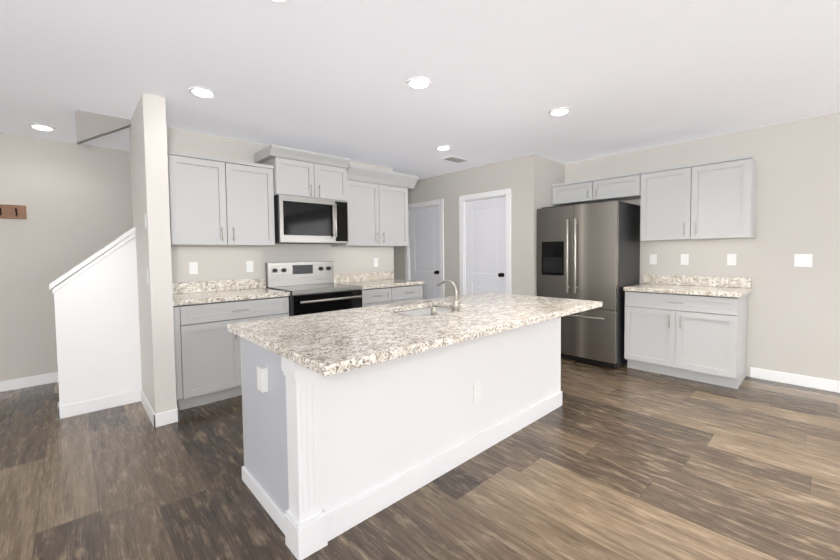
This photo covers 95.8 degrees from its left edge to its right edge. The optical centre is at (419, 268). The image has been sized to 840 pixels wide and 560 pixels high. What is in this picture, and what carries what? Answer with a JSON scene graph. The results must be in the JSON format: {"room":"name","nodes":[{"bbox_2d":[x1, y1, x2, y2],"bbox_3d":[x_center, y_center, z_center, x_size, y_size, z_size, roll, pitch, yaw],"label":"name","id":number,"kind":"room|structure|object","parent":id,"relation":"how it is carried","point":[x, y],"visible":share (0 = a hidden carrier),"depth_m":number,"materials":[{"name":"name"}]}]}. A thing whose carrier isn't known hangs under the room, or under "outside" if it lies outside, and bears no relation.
{"room":"kitchen","nodes":[
{"label":"kitchen","id":0,"kind":"room"},
{"bbox_2d":[0,133,132,380],"bbox_3d":[-3.065,-0.096,4.479,8.530,2.440,0.120,-3,3,-43],"label":"wall","id":1,"kind":"structure","parent":0,"point":[75,199],"depth_m":3.78,"materials":[{"name":"paint"}]},
{"bbox_2d":[0,204,26,218],"bbox_3d":[-4.012,-0.530,3.457,0.585,0.130,0.079,-3,3,-43],"label":"coat rack","id":2,"kind":"object","parent":1,"relation":"attached to","point":[12,211],"visible":1,"depth_m":3.61,"materials":[{"name":"brown wood"}]},
{"bbox_2d":[0,372,57,391],"bbox_3d":[-4.834,1.162,2.795,3.260,0.100,0.013,-3,3,-43],"label":"baseboard","id":3,"kind":"structure","parent":1,"relation":"attached to","point":[19,383],"depth_m":3.71,"materials":[{"name":"white wood"}]},
{"bbox_2d":[129,93,176,413],"bbox_3d":[-2.216,-0.052,3.128,0.137,2.440,0.860,-3,3,-43],"label":"wall","id":4,"kind":"structure","parent":0,"point":[149,161],"depth_m":2.83,"materials":[{"name":"paint"}]},
{"bbox_2d":[144,213,146,228],"bbox_3d":[-2.035,-0.347,2.809,0.007,0.116,0.072,-3,3,-43],"label":"switch","id":5,"kind":"object","parent":4,"relation":"attached to","point":[145,221],"visible":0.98,"depth_m":2.80,"materials":[{"name":"white plastic"}]},
{"bbox_2d":[146,269,148,284],"bbox_3d":[-2.030,0.063,2.826,0.006,0.116,0.072,-3,3,-43],"label":"outlet","id":6,"kind":"object","parent":4,"relation":"attached to","point":[147,270],"visible":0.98,"depth_m":2.81,"materials":[{"name":"white plastic"}]},
{"bbox_2d":[139,389,161,427],"bbox_3d":[-2.193,1.121,3.072,0.038,0.100,0.723,-3,3,-43],"label":"baseboard","id":7,"kind":"structure","parent":4,"relation":"attached to","point":[156,419],"depth_m":2.91,"materials":[{"name":"white wood"}]},
{"bbox_2d":[54,110,393,405],"bbox_3d":[-1.643,-0.098,4.138,3.400,2.440,0.150,-3,3,-43],"label":"wall","id":8,"kind":"structure","parent":0,"point":[97,328],"depth_m":3.24,"materials":[{"name":"beige paint"}]},
{"bbox_2d":[49,226,135,293],"bbox_3d":[-2.699,-0.083,3.144,0.550,0.539,0.175,-3,3,-43],"label":"trim","id":9,"kind":"structure","parent":8,"relation":"on","point":[58,283],"depth_m":3.08,"materials":[{"name":"white wood"}]},
{"bbox_2d":[57,390,138,418],"bbox_3d":[-2.655,1.124,3.142,0.503,0.100,0.033,-3,3,-43],"label":"baseboard","id":10,"kind":"structure","parent":8,"relation":"attached to","point":[107,402],"depth_m":3.12,"materials":[{"name":"white wood"}]},
{"bbox_2d":[189,262,197,273],"bbox_3d":[-2.153,-0.001,3.604,0.072,0.116,0.006,-3,3,-43],"label":"electrical outlet","id":11,"kind":"object","parent":8,"relation":"attached to","point":[193,267],"visible":1,"depth_m":3.60,"materials":[{"name":"white plastic"}]},
{"bbox_2d":[167,150,274,245],"bbox_3d":[-1.875,-0.608,3.581,0.880,0.783,0.384,-3,3,-43],"label":"upper cabinet","id":12,"kind":"object","parent":8,"relation":"attached to","point":[215,201],"visible":1,"depth_m":3.43,"materials":[{"name":"white wood"}]},
{"bbox_2d":[246,261,253,271],"bbox_3d":[-1.774,-0.019,3.953,0.072,0.116,0.006,-3,3,-43],"label":"electrical outlet","id":13,"kind":"object","parent":8,"relation":"attached to","point":[249,266],"visible":1,"depth_m":3.95,"materials":[{"name":"white plastic"}]},
{"bbox_2d":[254,144,349,200],"bbox_3d":[-1.248,-0.976,4.093,0.872,0.458,0.466,-3,3,-43],"label":"upper cabinet","id":14,"kind":"object","parent":8,"relation":"attached to","point":[300,172],"visible":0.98,"depth_m":3.93,"materials":[{"name":"white wood"}]},
{"bbox_2d":[274,194,348,243],"bbox_3d":[-1.216,-0.508,4.125,0.780,0.473,0.482,-3,3,-43],"label":"microwave","id":15,"kind":"object","parent":14,"relation":"attached to","point":[303,220],"visible":0.98,"depth_m":3.94,"materials":[{"name":"silver metal"}]},
{"bbox_2d":[331,164,418,246],"bbox_3d":[-0.546,-0.732,4.757,1.035,0.908,0.451,-3,3,-43],"label":"upper cabinet","id":16,"kind":"object","parent":8,"relation":"attached to","point":[377,207],"visible":0.92,"depth_m":4.61,"materials":[{"name":"white wood"}]},
{"bbox_2d":[374,258,377,266],"bbox_3d":[-0.587,-0.076,5.046,0.072,0.116,0.006,-3,3,-43],"label":"electrical outlet","id":17,"kind":"object","parent":8,"relation":"attached to","point":[375,262],"visible":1,"depth_m":5.04,"materials":[{"name":"white plastic"}]},
{"bbox_2d":[0,357,839,559],"bbox_3d":[0.490,1.264,0.689,8.530,0.060,10.570,-3,3,-43],"label":"floor","id":18,"kind":"structure","parent":0,"point":[624,462],"depth_m":2.06,"materials":[{"name":"brown wood"}]},
{"bbox_2d":[172,278,289,410],"bbox_3d":[-1.790,0.638,3.519,0.959,1.020,0.644,-3,3,-43],"label":"base cabinet","id":19,"kind":"object","parent":18,"relation":"on","point":[207,356],"visible":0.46,"depth_m":3.23,"materials":[{"name":"white wood"}]},
{"bbox_2d":[172,278,289,305],"bbox_3d":[-1.799,0.200,3.506,0.959,0.143,0.631,-3,3,-43],"label":"countertop","id":20,"kind":"structure","parent":19,"relation":"on","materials":[{"name":"stone"}]},
{"bbox_2d":[265,261,361,315],"bbox_3d":[-1.108,0.526,4.062,0.784,1.185,0.733,-3,3,-43],"label":"range","id":21,"kind":"object","parent":18,"relation":"on","point":[312,287],"visible":0.5,"depth_m":4.02,"materials":[{"name":"silver metal"}]},
{"bbox_2d":[334,271,423,306],"bbox_3d":[-0.503,0.577,4.704,0.966,1.020,0.644,-3,3,-43],"label":"base cabinet","id":22,"kind":"object","parent":18,"relation":"on","point":[381,288],"visible":0.33,"depth_m":4.61,"materials":[{"name":"white wood"}]},
{"bbox_2d":[334,271,423,289],"bbox_3d":[-0.512,0.138,4.691,0.966,0.143,0.631,-3,3,-43],"label":"countertop","id":23,"kind":"structure","parent":22,"relation":"on","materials":[{"name":"stone"}]},
{"bbox_2d":[240,316,562,559],"bbox_3d":[0.081,0.777,2.610,2.303,0.770,0.770,-3,3,-43],"label":"kitchen island","id":24,"kind":"object","parent":18,"relation":"on","point":[353,417],"depth_m":1.93,"materials":[{"name":"wood"}]},
{"bbox_2d":[227,292,602,375],"bbox_3d":[0.157,0.311,2.489,2.324,0.060,1.100,-3,3,-43],"label":"island countertop","id":25,"kind":"structure","parent":24,"relation":"on","point":[323,343],"depth_m":1.96,"materials":[{"name":"beige stone"}]},
{"bbox_2d":[407,304,446,315],"bbox_3d":[0.056,0.421,2.652,0.594,0.213,0.424,-3,3,-43],"label":"sink","id":26,"kind":"object","parent":25,"relation":"in","point":[410,311],"depth_m":2.75,"materials":[{"name":"silver metal"}]},
{"bbox_2d":[427,300,438,315],"bbox_3d":[0.072,0.242,2.353,0.033,0.090,0.072,-3,3,-43],"label":"soap dispenser","id":27,"kind":"object","parent":25,"relation":"on","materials":[{"name":"silver metal"}]},
{"bbox_2d":[435,280,466,311],"bbox_3d":[0.210,0.176,2.523,0.119,0.205,0.182,-3,3,-43],"label":"faucet","id":28,"kind":"object","parent":25,"relation":"on","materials":[{"name":"silver metal"}]},
{"bbox_2d":[537,200,639,367],"bbox_3d":[1.979,0.161,4.526,0.787,1.808,0.920,-3,3,-43],"label":"fridge","id":29,"kind":"object","parent":18,"relation":"on","point":[590,251],"visible":0.67,"depth_m":4.20,"materials":[{"name":"silver metal"}]},
{"bbox_2d":[623,274,751,388],"bbox_3d":[2.709,0.587,3.885,0.644,0.990,0.960,-3,3,-43],"label":"base cabinet","id":30,"kind":"object","parent":18,"relation":"on","point":[694,328],"visible":1,"depth_m":3.68,"materials":[{"name":"white wood"}]},
{"bbox_2d":[623,274,751,297],"bbox_3d":[2.709,0.164,3.873,0.631,0.143,0.960,-3,3,-43],"label":"countertop","id":31,"kind":"structure","parent":30,"relation":"on","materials":[{"name":"stone"}]},
{"bbox_2d":[0,0,839,179],"bbox_3d":[0.461,-1.263,0.589,8.530,0.120,10.570,-3,3,-43],"label":"ceiling","id":32,"kind":"structure","parent":0,"point":[330,77],"depth_m":2.45,"materials":[{"name":"paint"}]},
{"bbox_2d":[29,124,55,130],"bbox_3d":[-3.393,-1.263,3.408,0.176,0.014,0.176,-3,3,-43],"label":"recessed light","id":33,"kind":"object","parent":32,"relation":"in","point":[42,127],"visible":1,"depth_m":3.38,"materials":[{"name":"white plastic"}]},
{"bbox_2d":[188,86,215,97],"bbox_3d":[-1.555,-1.257,2.713,0.176,0.014,0.176,-3,3,-43],"label":"recessed light","id":34,"kind":"object","parent":32,"relation":"in","point":[202,91],"visible":1,"depth_m":2.69,"materials":[{"name":"white plastic"}]},
{"bbox_2d":[269,0,288,2],"bbox_3d":[-0.643,-1.226,1.669,0.176,0.014,0.176,-3,3,-43],"label":"recessed light","id":35,"kind":"object","parent":32,"relation":"in","point":[280,1],"visible":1,"depth_m":1.74,"materials":[{"name":"white plastic"}]},
{"bbox_2d":[406,76,431,88],"bbox_3d":[-0.006,-1.270,2.604,0.176,0.014,0.176,-3,3,-43],"label":"recessed light","id":36,"kind":"object","parent":32,"relation":"in","point":[419,82],"visible":0.94,"depth_m":2.58,"materials":[{"name":"white plastic"}]},
{"bbox_2d":[436,145,450,149],"bbox_3d":[0.263,-1.337,4.217,0.176,0.014,0.176,-3,3,-43],"label":"recessed light","id":37,"kind":"object","parent":32,"relation":"in","point":[444,147],"visible":1,"depth_m":4.18,"materials":[{"name":"white plastic"}]},
{"bbox_2d":[442,156,468,162],"bbox_3d":[0.443,-1.362,4.757,0.320,0.011,0.170,-3,3,-43],"label":"ceiling vent","id":38,"kind":"object","parent":32,"relation":"in","point":[455,159],"visible":1,"depth_m":4.73,"materials":[{"name":"metal"}]},
{"bbox_2d":[548,107,570,115],"bbox_3d":[1.166,-1.306,3.170,0.176,0.014,0.176,-3,3,-43],"label":"recessed light","id":39,"kind":"object","parent":32,"relation":"in","point":[559,111],"visible":1,"depth_m":3.14,"materials":[{"name":"white plastic"}]},
{"bbox_2d":[394,154,564,296],"bbox_3d":[0.746,-0.198,5.963,0.910,2.440,2.860,-3,3,-43],"label":"wall bump-out","id":40,"kind":"object","parent":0,"point":[529,180],"visible":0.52,"depth_m":4.87,"materials":[{"name":"paint"}]},
{"bbox_2d":[405,199,443,297],"bbox_3d":[0.101,-0.013,6.076,0.138,2.075,0.888,-3,3,-43],"label":"door frame","id":41,"kind":"structure","parent":40,"relation":"attached to","point":[439,202],"depth_m":5.77,"materials":[{"name":"white wood"}]},
{"bbox_2d":[410,206,439,299],"bbox_3d":[0.063,0.028,6.043,0.118,1.982,0.718,-3,3,-43],"label":"hall door","id":42,"kind":"structure","parent":41,"relation":"attached to","point":[425,244],"depth_m":6.03,"materials":[{"name":"white wood"}]},
{"bbox_2d":[459,188,510,294],"bbox_3d":[0.912,0.013,5.197,0.138,2.075,0.864,-3,3,-43],"label":"door frame","id":43,"kind":"structure","parent":40,"relation":"attached to","point":[462,219],"depth_m":5.18,"materials":[{"name":"white wood"}]},
{"bbox_2d":[465,196,505,293],"bbox_3d":[0.874,0.053,5.163,0.118,1.982,0.694,-3,3,-43],"label":"pantry door","id":44,"kind":"structure","parent":43,"relation":"attached to","point":[485,245],"depth_m":5.16,"materials":[{"name":"white wood"}]},
{"bbox_2d":[565,112,839,380],"bbox_3d":[4.537,-0.102,2.435,0.120,2.440,7.470,-3,3,-43],"label":"wall","id":45,"kind":"structure","parent":0,"point":[793,324],"depth_m":3.57,"materials":[{"name":"paint"}]},
{"bbox_2d":[552,171,640,205],"bbox_3d":[2.157,-0.939,4.598,0.383,0.255,1.022,-3,3,-43],"label":"upper cabinet","id":46,"kind":"object","parent":45,"relation":"attached to","point":[623,187],"visible":0.98,"depth_m":4.45,"materials":[{"name":"white wood"}]},
{"bbox_2d":[650,254,656,263],"bbox_3d":[2.679,-0.102,4.357,0.006,0.116,0.072,-3,3,-43],"label":"electrical outlet","id":47,"kind":"object","parent":45,"relation":"attached to","point":[653,258],"visible":1,"depth_m":4.35,"materials":[{"name":"white plastic"}]},
{"bbox_2d":[681,254,688,264],"bbox_3d":[2.885,-0.095,4.134,0.006,0.116,0.072,-3,3,-43],"label":"electrical outlet","id":48,"kind":"object","parent":45,"relation":"attached to","point":[684,259],"visible":1,"depth_m":4.13,"materials":[{"name":"white plastic"}]},
{"bbox_2d":[640,154,756,240],"bbox_3d":[2.819,-0.671,3.893,0.383,0.749,0.915,-3,3,-43],"label":"upper cabinet","id":49,"kind":"object","parent":45,"relation":"attached to","point":[712,199],"visible":1,"depth_m":3.73,"materials":[{"name":"white wood"}]},
{"bbox_2d":[727,254,735,264],"bbox_3d":[3.156,-0.087,3.840,0.006,0.116,0.072,-3,3,-43],"label":"electrical outlet","id":50,"kind":"object","parent":45,"relation":"attached to","point":[731,259],"visible":1,"depth_m":3.84,"materials":[{"name":"white plastic"}]},
{"bbox_2d":[750,367,839,392],"bbox_3d":[5.145,1.089,1.738,0.013,0.100,5.510,-3,3,-43],"label":"baseboard","id":51,"kind":"structure","parent":45,"relation":"attached to","point":[794,379],"depth_m":3.52,"materials":[{"name":"white wood"}]},
{"bbox_2d":[794,254,811,266],"bbox_3d":[3.502,-0.071,3.465,0.007,0.116,0.116,-3,3,-43],"label":"double light switch","id":52,"kind":"object","parent":45,"relation":"attached to","point":[802,260],"visible":1,"depth_m":3.47,"materials":[{"name":"white plastic"}]}
]}

